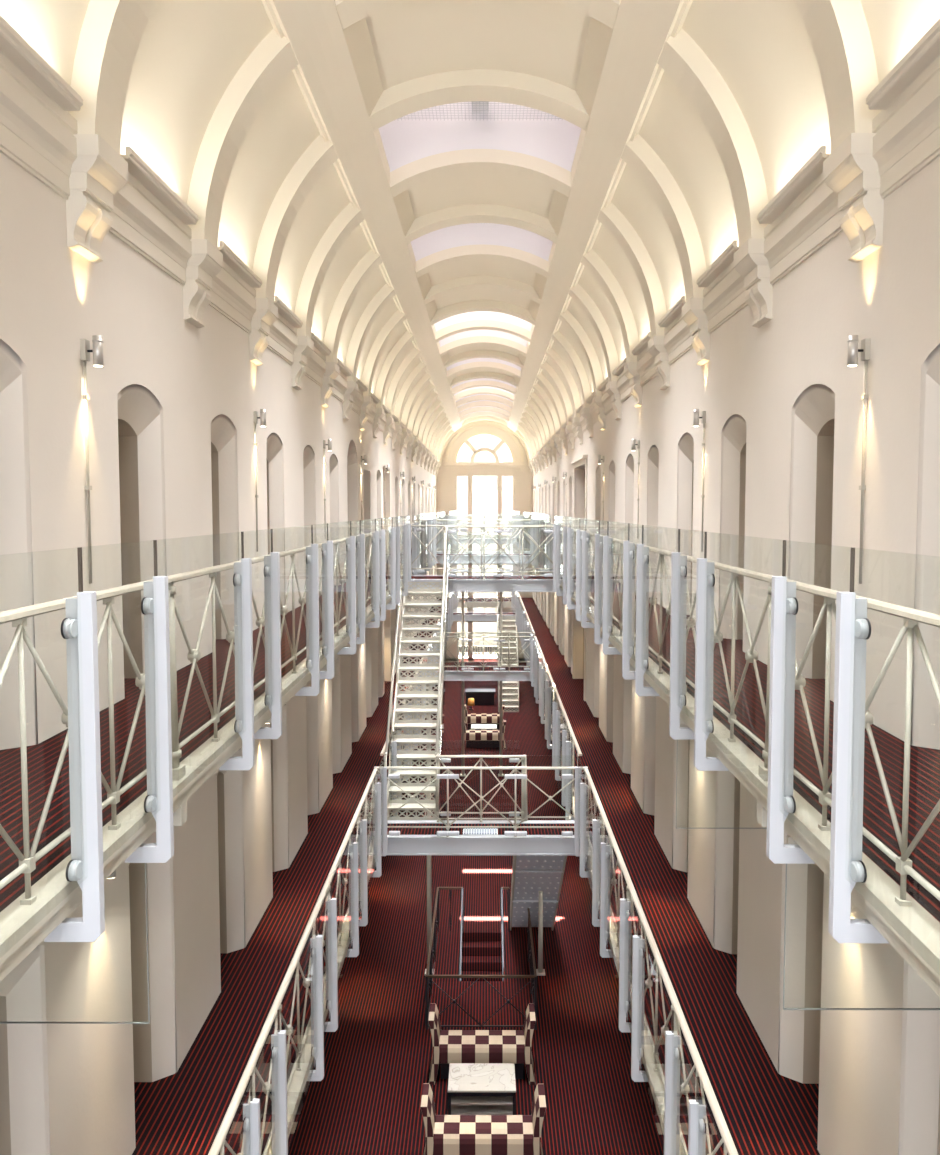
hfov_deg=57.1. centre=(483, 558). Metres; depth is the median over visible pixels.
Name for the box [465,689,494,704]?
reception desk
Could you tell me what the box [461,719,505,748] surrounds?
settee
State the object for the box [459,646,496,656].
ground
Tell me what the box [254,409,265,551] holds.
wall lamp
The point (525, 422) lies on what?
ceiling
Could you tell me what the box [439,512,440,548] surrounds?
glass screen
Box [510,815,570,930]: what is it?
staircase
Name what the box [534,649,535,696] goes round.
railing post
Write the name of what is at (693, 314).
cornice block
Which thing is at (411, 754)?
staircase
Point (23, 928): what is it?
gallery edge
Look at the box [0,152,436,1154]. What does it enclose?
wall
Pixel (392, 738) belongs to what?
glass screen
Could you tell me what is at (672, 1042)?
railing post
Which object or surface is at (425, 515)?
glass screen
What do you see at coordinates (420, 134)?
skylight
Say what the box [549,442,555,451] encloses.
cornice block
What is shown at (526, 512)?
glass screen
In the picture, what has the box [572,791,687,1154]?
gallery edge
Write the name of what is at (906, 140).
trim
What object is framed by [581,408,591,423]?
cornice block
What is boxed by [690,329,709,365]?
corbel
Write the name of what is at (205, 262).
cornice block
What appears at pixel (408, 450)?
corbel
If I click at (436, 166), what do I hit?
arch
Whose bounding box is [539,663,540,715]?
railing post
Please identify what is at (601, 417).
corbel
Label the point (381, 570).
glass screen
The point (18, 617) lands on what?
gallery railing
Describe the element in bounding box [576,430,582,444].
corbel
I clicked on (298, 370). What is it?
corbel
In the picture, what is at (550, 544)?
railing post
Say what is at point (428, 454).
cornice block
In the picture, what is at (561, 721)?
glass screen
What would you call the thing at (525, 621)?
railing post
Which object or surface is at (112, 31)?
arch
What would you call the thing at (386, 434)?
corbel
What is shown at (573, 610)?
trim
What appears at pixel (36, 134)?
trim
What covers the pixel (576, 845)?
railing post
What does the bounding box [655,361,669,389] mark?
corbel
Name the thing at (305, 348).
cornice block
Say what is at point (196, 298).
corbel
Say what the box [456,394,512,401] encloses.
skylight
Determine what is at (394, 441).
corbel
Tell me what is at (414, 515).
glass screen
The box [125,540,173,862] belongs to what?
railing post
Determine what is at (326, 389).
corbel
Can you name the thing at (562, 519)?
glass screen
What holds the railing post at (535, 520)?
attached to the gallery edge at (912, 931)
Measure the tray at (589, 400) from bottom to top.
0.088 m
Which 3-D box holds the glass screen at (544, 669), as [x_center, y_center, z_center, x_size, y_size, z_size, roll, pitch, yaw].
[1.458,3.196,20.371,0.012,1.275,1.437,0,3,0]
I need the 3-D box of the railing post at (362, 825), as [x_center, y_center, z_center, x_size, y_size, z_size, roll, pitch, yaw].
[-1.572,3.881,10.852,0.220,1.535,0.101,0,3,0]
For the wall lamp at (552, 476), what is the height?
1.700 m
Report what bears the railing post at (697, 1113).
attached to the gallery edge at (655, 1081)
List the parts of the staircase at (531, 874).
underside plate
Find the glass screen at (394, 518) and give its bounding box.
[393,517,397,590]
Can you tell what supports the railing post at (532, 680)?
attached to the gallery edge at (655, 1081)
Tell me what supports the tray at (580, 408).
on the trim at (906, 140)
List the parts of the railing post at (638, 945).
mounting plate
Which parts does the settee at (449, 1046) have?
arm, seat, arm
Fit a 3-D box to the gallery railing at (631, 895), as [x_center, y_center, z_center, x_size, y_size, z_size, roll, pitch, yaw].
[1.613,3.156,25.160,0.125,1.330,42.878,0,3,0]
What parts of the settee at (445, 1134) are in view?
arm, seat, arm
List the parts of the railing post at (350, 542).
mounting plate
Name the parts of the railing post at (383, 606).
mounting plate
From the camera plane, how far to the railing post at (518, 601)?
36.46 m
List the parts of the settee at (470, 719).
arm, seat, arm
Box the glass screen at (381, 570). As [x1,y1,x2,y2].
[377,518,382,605]
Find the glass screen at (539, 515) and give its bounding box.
[538,514,540,561]
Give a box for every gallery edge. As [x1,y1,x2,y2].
[0,559,432,981]
[266,810,390,1154]
[534,559,939,996]
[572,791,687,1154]
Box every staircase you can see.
[385,526,449,819]
[461,941,501,980]
[497,592,518,711]
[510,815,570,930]
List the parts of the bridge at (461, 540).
handrail, rail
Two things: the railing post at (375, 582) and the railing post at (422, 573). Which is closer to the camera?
the railing post at (375, 582)
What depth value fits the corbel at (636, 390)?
14.47 m
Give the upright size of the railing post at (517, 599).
1.535 m
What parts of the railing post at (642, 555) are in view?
mounting plate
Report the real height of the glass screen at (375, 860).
1.275 m
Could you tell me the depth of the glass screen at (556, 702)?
17.20 m
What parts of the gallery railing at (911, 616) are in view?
handrail, rail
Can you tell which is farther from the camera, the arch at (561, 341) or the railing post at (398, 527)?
the arch at (561, 341)
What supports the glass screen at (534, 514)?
attached to the railing post at (533, 563)
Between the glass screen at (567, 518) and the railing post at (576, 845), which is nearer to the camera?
the railing post at (576, 845)
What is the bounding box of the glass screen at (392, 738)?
[390,733,393,813]
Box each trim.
[0,52,436,466]
[437,474,453,514]
[438,463,530,472]
[440,420,529,466]
[445,423,523,461]
[455,432,513,461]
[465,440,503,452]
[515,474,531,517]
[532,56,939,466]
[571,455,587,518]
[572,610,585,700]
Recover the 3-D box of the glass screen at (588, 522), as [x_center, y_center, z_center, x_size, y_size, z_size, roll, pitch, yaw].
[1.429,0.126,11.377,0.012,1.275,1.437,0,3,0]
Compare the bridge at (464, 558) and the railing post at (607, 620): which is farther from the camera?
the bridge at (464, 558)
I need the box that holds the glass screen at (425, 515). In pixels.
[424,514,427,562]
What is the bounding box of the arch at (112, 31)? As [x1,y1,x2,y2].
[68,0,881,154]
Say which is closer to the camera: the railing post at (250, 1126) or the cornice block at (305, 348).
the railing post at (250, 1126)
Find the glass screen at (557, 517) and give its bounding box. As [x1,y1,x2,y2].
[555,516,558,579]
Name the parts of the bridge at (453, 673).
handrail, handrail, rail, rail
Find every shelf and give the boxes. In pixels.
[451,1096,512,1104]
[451,1105,512,1114]
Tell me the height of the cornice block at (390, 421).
0.350 m
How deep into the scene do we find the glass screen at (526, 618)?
29.50 m
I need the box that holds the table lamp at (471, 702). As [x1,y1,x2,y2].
[467,698,474,709]
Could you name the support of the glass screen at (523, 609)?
attached to the bracket
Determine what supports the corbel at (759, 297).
attached to the wall at (771, 388)
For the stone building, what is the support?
on the ground
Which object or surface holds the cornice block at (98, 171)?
on the corbel at (88, 222)
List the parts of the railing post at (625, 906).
mounting plate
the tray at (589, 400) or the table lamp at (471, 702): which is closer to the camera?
the tray at (589, 400)
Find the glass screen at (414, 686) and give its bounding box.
[410,686,415,747]
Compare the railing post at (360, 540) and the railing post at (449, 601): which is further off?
the railing post at (449, 601)
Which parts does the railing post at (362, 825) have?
mounting plate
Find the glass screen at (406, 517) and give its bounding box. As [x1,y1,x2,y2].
[405,515,408,579]
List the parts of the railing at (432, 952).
post, post, handrail, rail, post, post, post, handrail, handrail, post, rail, handrail, handrail, post, post, post, handrail, post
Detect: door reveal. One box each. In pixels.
[0,419,347,1154]
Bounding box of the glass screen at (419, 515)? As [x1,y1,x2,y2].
[418,514,421,567]
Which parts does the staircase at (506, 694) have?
handrail, handrail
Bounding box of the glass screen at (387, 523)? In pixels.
[382,517,392,599]
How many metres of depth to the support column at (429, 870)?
15.94 m
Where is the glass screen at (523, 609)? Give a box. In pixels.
[523,609,524,643]
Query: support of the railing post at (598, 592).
attached to the gallery edge at (912, 931)
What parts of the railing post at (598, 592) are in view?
mounting plate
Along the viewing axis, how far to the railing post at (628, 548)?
8.45 m
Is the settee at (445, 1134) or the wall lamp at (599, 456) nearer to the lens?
the settee at (445, 1134)
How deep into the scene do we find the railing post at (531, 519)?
26.04 m
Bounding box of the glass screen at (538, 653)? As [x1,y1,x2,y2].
[537,647,540,697]
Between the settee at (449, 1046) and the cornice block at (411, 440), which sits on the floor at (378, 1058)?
the settee at (449, 1046)
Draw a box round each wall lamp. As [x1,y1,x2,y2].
[80,335,102,583]
[107,870,115,878]
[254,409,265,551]
[323,439,331,538]
[361,455,366,506]
[384,465,388,502]
[412,476,415,521]
[552,476,555,521]
[563,471,566,516]
[598,455,603,522]
[631,439,639,538]
[693,409,705,551]
[847,335,870,583]
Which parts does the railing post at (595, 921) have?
mounting plate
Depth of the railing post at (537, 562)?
23.08 m
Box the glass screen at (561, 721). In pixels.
[557,704,564,781]
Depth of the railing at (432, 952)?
15.31 m
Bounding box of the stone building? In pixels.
[457,489,511,645]
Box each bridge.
[374,754,587,855]
[411,525,553,591]
[431,632,535,680]
[436,519,530,562]
[453,515,515,543]
[453,592,514,620]
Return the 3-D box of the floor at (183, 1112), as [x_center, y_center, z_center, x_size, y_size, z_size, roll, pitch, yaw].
[-2.628,3.843,21.268,1.960,0.060,55.000,0,3,0]
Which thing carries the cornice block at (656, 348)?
on the corbel at (662, 370)
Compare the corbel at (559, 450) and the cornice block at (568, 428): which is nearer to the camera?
the cornice block at (568, 428)
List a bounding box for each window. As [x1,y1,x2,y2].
[457,476,512,657]
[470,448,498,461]
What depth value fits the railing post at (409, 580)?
17.24 m
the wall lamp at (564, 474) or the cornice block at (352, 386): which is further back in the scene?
the wall lamp at (564, 474)
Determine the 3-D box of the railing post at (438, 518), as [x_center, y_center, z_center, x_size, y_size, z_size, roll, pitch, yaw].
[-1.516,-0.681,27.464,0.220,1.535,0.099,0,3,0]
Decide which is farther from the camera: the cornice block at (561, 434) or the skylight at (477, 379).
the skylight at (477, 379)
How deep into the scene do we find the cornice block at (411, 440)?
29.82 m
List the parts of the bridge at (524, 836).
handrail, rail, rail, rail, handrail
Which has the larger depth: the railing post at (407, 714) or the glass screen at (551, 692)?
the glass screen at (551, 692)
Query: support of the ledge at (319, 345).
on the trim at (36, 134)
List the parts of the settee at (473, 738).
arm, seat, arm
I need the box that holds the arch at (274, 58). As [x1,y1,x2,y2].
[187,0,768,248]
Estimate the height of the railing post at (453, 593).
1.535 m
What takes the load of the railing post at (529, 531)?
attached to the gallery edge at (912, 931)
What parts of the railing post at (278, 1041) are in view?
mounting plate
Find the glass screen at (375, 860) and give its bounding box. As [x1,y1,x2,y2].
[373,772,377,874]
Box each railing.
[0,523,432,904]
[208,592,450,1154]
[425,887,536,1029]
[518,592,737,1154]
[530,518,939,905]
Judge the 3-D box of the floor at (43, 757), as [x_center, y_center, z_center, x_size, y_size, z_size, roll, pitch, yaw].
[-2.628,0.262,21.060,1.960,0.060,55.000,0,3,0]
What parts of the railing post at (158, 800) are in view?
mounting plate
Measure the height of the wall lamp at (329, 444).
1.700 m
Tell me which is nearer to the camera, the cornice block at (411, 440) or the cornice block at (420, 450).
the cornice block at (411, 440)
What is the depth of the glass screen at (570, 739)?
14.14 m
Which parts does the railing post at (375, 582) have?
mounting plate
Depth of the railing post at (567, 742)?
14.49 m
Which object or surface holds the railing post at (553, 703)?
attached to the gallery edge at (655, 1081)
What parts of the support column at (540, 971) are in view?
plate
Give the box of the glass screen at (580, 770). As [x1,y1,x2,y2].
[577,758,582,846]
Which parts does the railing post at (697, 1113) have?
mounting plate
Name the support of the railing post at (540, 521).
attached to the gallery edge at (912, 931)
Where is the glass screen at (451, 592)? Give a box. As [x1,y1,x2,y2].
[450,592,451,619]
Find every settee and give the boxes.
[421,1083,545,1154]
[428,1003,535,1084]
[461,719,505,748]
[464,704,504,729]
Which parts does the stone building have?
cornice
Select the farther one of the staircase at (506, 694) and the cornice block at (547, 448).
the staircase at (506, 694)
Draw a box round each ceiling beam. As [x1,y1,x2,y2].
[261,0,463,431]
[505,0,692,431]
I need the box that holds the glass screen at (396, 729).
[394,723,398,795]
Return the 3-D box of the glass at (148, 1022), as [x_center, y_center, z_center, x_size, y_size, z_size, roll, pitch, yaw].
[-2.202,1.863,4.273,1.083,0.904,0.024,0,3,0]
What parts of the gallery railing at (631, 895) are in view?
rail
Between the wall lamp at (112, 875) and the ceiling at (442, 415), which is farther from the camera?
the ceiling at (442, 415)
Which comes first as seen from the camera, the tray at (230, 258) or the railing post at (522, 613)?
the tray at (230, 258)
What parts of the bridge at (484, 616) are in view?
rail, handrail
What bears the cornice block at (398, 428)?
on the corbel at (394, 441)
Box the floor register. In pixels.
[463,828,497,834]
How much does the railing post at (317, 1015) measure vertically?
1.535 m
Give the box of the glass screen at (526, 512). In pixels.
[526,512,527,548]
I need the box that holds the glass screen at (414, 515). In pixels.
[414,515,414,558]
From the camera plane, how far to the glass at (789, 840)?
4.41 m
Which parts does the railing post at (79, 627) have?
mounting plate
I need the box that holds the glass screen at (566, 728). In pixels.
[564,723,568,795]
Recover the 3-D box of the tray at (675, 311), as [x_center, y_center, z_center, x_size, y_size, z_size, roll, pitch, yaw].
[2.570,-3.218,11.324,0.262,0.088,1.450,0,3,0]
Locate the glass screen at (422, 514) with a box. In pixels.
[422,514,424,564]
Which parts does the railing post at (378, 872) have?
mounting plate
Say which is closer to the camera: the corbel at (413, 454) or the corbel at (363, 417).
the corbel at (363, 417)
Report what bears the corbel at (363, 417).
attached to the wall at (182, 388)
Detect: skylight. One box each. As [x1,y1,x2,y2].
[378,101,580,171]
[411,223,552,260]
[434,311,531,331]
[439,330,527,346]
[446,358,520,370]
[452,378,515,387]
[454,386,514,395]
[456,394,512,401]
[457,400,510,407]
[459,406,509,412]
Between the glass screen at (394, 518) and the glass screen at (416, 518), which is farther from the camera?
the glass screen at (416, 518)
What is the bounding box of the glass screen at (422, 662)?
[418,662,422,717]
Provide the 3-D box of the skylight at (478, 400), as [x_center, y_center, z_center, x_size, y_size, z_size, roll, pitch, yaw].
[0.055,-7.636,39.723,3.040,1.514,1.930,0,3,0]
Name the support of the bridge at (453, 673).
attached to the gallery edge at (299, 1078)
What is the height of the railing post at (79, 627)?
1.535 m
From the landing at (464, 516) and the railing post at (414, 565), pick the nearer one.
the railing post at (414, 565)
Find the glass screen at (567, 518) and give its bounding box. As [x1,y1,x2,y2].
[565,517,569,590]
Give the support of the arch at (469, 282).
attached to the ceiling at (189, 52)
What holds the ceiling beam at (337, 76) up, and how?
attached to the ceiling at (189, 52)
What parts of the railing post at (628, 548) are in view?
mounting plate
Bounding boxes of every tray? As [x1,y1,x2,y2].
[0,15,82,110]
[120,147,197,224]
[218,241,261,287]
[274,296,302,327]
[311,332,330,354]
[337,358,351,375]
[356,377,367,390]
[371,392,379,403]
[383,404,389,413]
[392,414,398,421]
[576,404,582,413]
[586,392,593,403]
[597,377,607,390]
[612,358,625,375]
[632,332,650,354]
[658,296,685,326]
[697,240,738,286]
[757,146,829,223]
[866,19,939,109]
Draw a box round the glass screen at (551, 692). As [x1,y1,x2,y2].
[549,680,554,745]
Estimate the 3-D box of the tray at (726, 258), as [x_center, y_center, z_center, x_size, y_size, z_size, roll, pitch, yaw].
[2.563,-3.090,9.127,0.262,0.088,1.450,0,3,0]
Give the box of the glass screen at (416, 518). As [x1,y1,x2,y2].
[415,515,417,567]
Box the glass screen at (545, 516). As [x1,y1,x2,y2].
[543,514,547,567]
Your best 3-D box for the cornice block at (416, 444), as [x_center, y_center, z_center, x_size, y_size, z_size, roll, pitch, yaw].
[-2.569,-4.136,32.223,0.302,0.350,0.470,0,3,0]
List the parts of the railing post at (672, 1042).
mounting plate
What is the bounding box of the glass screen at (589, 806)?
[583,772,595,890]
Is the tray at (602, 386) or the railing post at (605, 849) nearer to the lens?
the railing post at (605, 849)
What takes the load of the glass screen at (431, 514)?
attached to the railing post at (433, 558)
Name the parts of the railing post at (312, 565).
mounting plate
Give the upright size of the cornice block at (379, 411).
0.350 m
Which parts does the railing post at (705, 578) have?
mounting plate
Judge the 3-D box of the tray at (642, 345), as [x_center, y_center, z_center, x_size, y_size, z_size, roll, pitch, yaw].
[2.577,-3.346,13.520,0.262,0.088,1.450,0,3,0]
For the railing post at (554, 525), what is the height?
1.535 m
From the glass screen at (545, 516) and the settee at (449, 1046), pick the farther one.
the glass screen at (545, 516)
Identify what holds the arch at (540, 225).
attached to the ceiling at (189, 52)
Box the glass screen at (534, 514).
[533,513,535,557]
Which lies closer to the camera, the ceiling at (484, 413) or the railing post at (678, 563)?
the railing post at (678, 563)
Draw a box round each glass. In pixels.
[0,863,149,1023]
[676,724,766,828]
[783,835,939,1009]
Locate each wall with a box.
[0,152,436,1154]
[437,425,532,660]
[532,156,939,1154]
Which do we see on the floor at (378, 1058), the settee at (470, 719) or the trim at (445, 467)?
the settee at (470, 719)
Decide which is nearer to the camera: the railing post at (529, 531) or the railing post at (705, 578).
the railing post at (705, 578)
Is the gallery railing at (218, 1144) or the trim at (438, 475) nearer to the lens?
the gallery railing at (218, 1144)
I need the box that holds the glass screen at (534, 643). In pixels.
[533,636,535,679]
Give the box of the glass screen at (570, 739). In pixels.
[568,734,571,817]
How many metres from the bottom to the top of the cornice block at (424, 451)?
0.350 m
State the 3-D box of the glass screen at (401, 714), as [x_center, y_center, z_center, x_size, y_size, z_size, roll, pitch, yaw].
[-1.493,3.451,15.988,0.012,1.275,1.437,0,3,0]
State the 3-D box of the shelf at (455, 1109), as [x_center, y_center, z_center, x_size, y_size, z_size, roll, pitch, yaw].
[-0.017,7.828,12.467,0.880,0.020,0.560,0,3,0]
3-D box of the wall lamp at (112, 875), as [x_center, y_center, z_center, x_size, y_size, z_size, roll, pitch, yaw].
[-2.676,2.163,6.130,0.140,0.204,0.071,0,3,0]
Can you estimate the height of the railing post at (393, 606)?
1.535 m
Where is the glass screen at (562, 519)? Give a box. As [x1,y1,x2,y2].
[558,516,565,586]
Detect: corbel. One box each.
[66,191,112,262]
[183,280,211,327]
[249,329,268,365]
[291,361,306,389]
[321,384,332,407]
[343,400,352,420]
[359,413,367,430]
[373,422,379,437]
[383,431,389,444]
[392,437,397,449]
[400,443,404,454]
[406,448,410,458]
[411,452,415,461]
[557,448,561,458]
[562,443,567,454]
[569,437,574,449]
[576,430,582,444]
[586,422,592,437]
[597,412,605,429]
[611,400,620,419]
[630,383,641,407]
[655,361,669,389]
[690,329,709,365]
[745,279,772,327]
[839,190,883,262]
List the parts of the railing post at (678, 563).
mounting plate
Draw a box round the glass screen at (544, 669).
[543,664,546,719]
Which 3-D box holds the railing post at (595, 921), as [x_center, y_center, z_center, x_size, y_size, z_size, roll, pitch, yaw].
[1.488,3.881,10.842,0.220,1.535,0.101,0,3,0]
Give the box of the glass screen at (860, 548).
[860,548,937,556]
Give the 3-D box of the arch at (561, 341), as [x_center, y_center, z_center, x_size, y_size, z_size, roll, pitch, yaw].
[-0.006,-4.924,21.150,5.380,2.710,0.390,0,3,0]
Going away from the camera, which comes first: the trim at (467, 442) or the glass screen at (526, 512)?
the glass screen at (526, 512)
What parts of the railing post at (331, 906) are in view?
mounting plate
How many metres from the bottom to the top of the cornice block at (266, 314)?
0.350 m
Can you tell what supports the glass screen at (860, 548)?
attached to the railing post at (847, 867)
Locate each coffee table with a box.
[448,1063,515,1114]
[471,724,496,729]
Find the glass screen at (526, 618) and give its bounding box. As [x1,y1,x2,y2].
[526,618,527,654]
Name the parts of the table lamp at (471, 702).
lamp shade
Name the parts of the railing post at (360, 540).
mounting plate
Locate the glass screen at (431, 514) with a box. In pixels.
[430,513,432,557]
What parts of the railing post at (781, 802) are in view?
mounting plate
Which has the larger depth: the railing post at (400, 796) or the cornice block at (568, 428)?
the cornice block at (568, 428)
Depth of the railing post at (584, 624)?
12.11 m
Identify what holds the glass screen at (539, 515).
attached to the railing post at (537, 562)
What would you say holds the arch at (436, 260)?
attached to the ceiling at (189, 52)
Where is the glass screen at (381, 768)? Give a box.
[378,757,383,848]
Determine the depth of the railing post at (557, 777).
16.69 m
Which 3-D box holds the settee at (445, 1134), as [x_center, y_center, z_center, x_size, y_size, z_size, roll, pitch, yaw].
[0.004,7.487,11.275,1.604,1.000,0.460,0,3,0]
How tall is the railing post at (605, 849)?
1.535 m
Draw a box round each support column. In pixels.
[425,685,433,974]
[460,563,465,775]
[498,563,503,775]
[536,891,544,975]
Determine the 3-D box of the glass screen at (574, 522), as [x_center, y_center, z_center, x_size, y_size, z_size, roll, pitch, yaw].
[1.436,-0.002,13.574,0.012,1.275,1.437,0,3,0]
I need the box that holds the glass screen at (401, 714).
[399,714,405,780]
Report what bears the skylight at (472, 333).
attached to the ceiling at (189, 52)
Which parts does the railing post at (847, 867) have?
mounting plate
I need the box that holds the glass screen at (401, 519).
[397,516,404,586]
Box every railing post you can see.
[44,547,104,941]
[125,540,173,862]
[219,532,254,769]
[242,1076,260,1154]
[254,529,281,738]
[271,1010,287,1154]
[295,525,319,695]
[307,918,323,1080]
[320,523,334,678]
[324,882,337,1031]
[337,521,355,653]
[345,828,358,956]
[347,520,365,643]
[358,806,367,925]
[365,519,379,627]
[370,771,381,876]
[371,529,385,620]
[381,756,387,855]
[386,527,395,609]
[388,525,399,604]
[390,731,396,816]
[399,730,401,799]
[402,524,410,591]
[402,525,407,595]
[403,714,408,779]
[412,523,416,574]
[412,687,417,748]
[417,522,419,574]
[420,521,423,574]
[420,521,425,574]
[426,520,429,570]
[426,520,431,567]
[432,519,434,565]
[432,519,435,563]
[436,518,438,553]
[449,601,450,631]
[451,595,452,625]
[453,593,454,612]
[516,595,516,625]
[517,599,517,629]
[518,601,518,631]
[519,604,519,635]
[520,607,520,640]
[521,611,521,645]
[522,613,523,649]
[525,621,526,659]
[528,518,530,553]
[528,625,530,665]
[530,519,534,563]
[530,637,531,680]
[531,641,533,686]
[532,519,534,565]
[534,520,535,567]
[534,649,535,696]
[536,520,538,570]
[536,653,538,703]
[539,521,544,574]
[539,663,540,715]
[541,521,543,574]
[541,668,544,723]
[545,522,547,573]
[545,673,547,739]
[547,679,551,748]
[548,521,552,573]
[552,702,554,766]
[553,524,562,591]
[555,702,560,780]
[556,525,562,595]
[562,730,565,805]
[563,526,574,604]
[566,731,573,819]
[567,527,575,609]
[574,756,579,855]
[576,529,589,620]
[580,771,587,877]
[581,531,593,627]
[592,807,600,926]
[594,520,611,643]
[600,829,612,957]
[602,521,621,654]
[619,883,631,1031]
[622,523,644,679]
[631,918,647,1081]
[635,525,659,695]
[664,1010,679,1154]
[669,529,693,739]
[688,1077,705,1154]
[694,532,728,770]
[766,540,814,863]
[828,547,888,942]
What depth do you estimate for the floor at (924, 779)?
5.05 m
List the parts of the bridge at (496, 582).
handrail, rail, handrail, rail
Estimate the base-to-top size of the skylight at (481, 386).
1.514 m
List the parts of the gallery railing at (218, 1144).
rail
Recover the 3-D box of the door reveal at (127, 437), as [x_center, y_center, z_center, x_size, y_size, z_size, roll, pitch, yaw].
[-3.656,2.413,21.479,1.580,9.944,51.240,0,3,0]
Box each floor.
[0,548,411,911]
[132,597,441,1154]
[288,662,663,1154]
[521,598,819,1154]
[592,571,939,921]
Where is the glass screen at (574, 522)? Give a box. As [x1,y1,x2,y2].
[570,517,578,599]
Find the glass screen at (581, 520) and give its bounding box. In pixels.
[579,518,584,604]
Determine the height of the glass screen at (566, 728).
1.275 m
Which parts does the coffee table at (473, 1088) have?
leg, leg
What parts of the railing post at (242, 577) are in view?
mounting plate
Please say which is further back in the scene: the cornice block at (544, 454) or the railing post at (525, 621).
the cornice block at (544, 454)
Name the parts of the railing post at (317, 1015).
mounting plate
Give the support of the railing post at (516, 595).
attached to the gallery edge at (655, 1081)
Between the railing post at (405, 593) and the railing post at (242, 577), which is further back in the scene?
the railing post at (405, 593)
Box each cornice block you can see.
[69,134,127,211]
[186,239,222,289]
[251,298,277,335]
[293,336,313,365]
[323,362,338,386]
[344,381,357,401]
[361,396,372,413]
[374,408,383,423]
[384,417,393,431]
[393,425,401,437]
[400,432,407,443]
[407,437,413,447]
[412,442,418,451]
[417,446,422,455]
[421,450,426,458]
[425,453,429,461]
[542,450,546,458]
[545,446,550,455]
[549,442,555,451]
[554,437,560,447]
[559,432,566,443]
[565,425,573,437]
[573,417,581,431]
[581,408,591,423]
[592,396,603,413]
[606,381,619,401]
[624,362,640,386]
[648,336,667,365]
[682,298,707,335]
[733,238,769,289]
[823,133,880,210]
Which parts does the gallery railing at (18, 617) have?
rail, handrail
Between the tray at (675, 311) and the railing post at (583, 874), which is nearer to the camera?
the tray at (675, 311)
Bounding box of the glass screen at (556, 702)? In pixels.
[554,696,557,756]
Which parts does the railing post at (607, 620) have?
mounting plate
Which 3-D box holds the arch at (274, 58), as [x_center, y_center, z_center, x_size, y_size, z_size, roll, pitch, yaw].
[-0.050,-4.156,7.972,5.380,2.710,0.390,0,3,0]
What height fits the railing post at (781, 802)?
1.535 m
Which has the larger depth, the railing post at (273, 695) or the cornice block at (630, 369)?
the cornice block at (630, 369)
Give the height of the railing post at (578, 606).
1.535 m
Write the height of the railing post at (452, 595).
1.535 m
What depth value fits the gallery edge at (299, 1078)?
7.92 m
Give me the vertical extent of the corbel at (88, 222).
0.360 m
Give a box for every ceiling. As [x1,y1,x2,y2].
[0,0,939,426]
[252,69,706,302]
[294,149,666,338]
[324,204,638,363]
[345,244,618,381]
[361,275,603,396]
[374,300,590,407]
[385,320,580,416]
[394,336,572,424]
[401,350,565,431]
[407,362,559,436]
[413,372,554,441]
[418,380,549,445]
[426,395,541,452]
[429,401,538,455]
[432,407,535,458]
[435,411,533,460]
[438,416,530,463]
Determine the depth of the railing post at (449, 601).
36.47 m
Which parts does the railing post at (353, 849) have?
mounting plate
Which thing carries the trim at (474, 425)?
attached to the wall at (445, 483)
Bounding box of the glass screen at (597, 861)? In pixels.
[596,807,599,919]
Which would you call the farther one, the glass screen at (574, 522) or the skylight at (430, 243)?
the skylight at (430, 243)
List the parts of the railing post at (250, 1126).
mounting plate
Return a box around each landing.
[457,592,511,607]
[459,516,510,537]
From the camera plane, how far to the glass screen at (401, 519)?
15.92 m
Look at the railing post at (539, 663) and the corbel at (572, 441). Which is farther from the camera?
the corbel at (572, 441)
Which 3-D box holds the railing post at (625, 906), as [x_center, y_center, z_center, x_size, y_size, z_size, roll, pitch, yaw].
[1.481,4.009,8.645,0.220,1.535,0.101,0,3,0]
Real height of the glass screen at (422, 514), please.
1.275 m
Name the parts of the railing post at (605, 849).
mounting plate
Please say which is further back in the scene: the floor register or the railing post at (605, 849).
the floor register
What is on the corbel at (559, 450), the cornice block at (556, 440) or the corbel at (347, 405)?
the cornice block at (556, 440)
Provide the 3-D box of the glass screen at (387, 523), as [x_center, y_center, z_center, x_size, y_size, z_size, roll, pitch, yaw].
[-1.500,-0.003,13.583,0.012,1.275,1.437,0,3,0]
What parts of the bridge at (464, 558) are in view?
rail, rail, handrail, handrail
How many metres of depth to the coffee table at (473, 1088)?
12.29 m
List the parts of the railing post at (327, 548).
mounting plate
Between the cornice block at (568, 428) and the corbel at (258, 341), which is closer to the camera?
the corbel at (258, 341)
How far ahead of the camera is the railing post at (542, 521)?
20.89 m
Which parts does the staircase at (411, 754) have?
handrail, handrail, glass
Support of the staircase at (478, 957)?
attached to the floor at (378, 1058)
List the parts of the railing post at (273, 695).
mounting plate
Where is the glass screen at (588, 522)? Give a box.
[585,519,593,616]

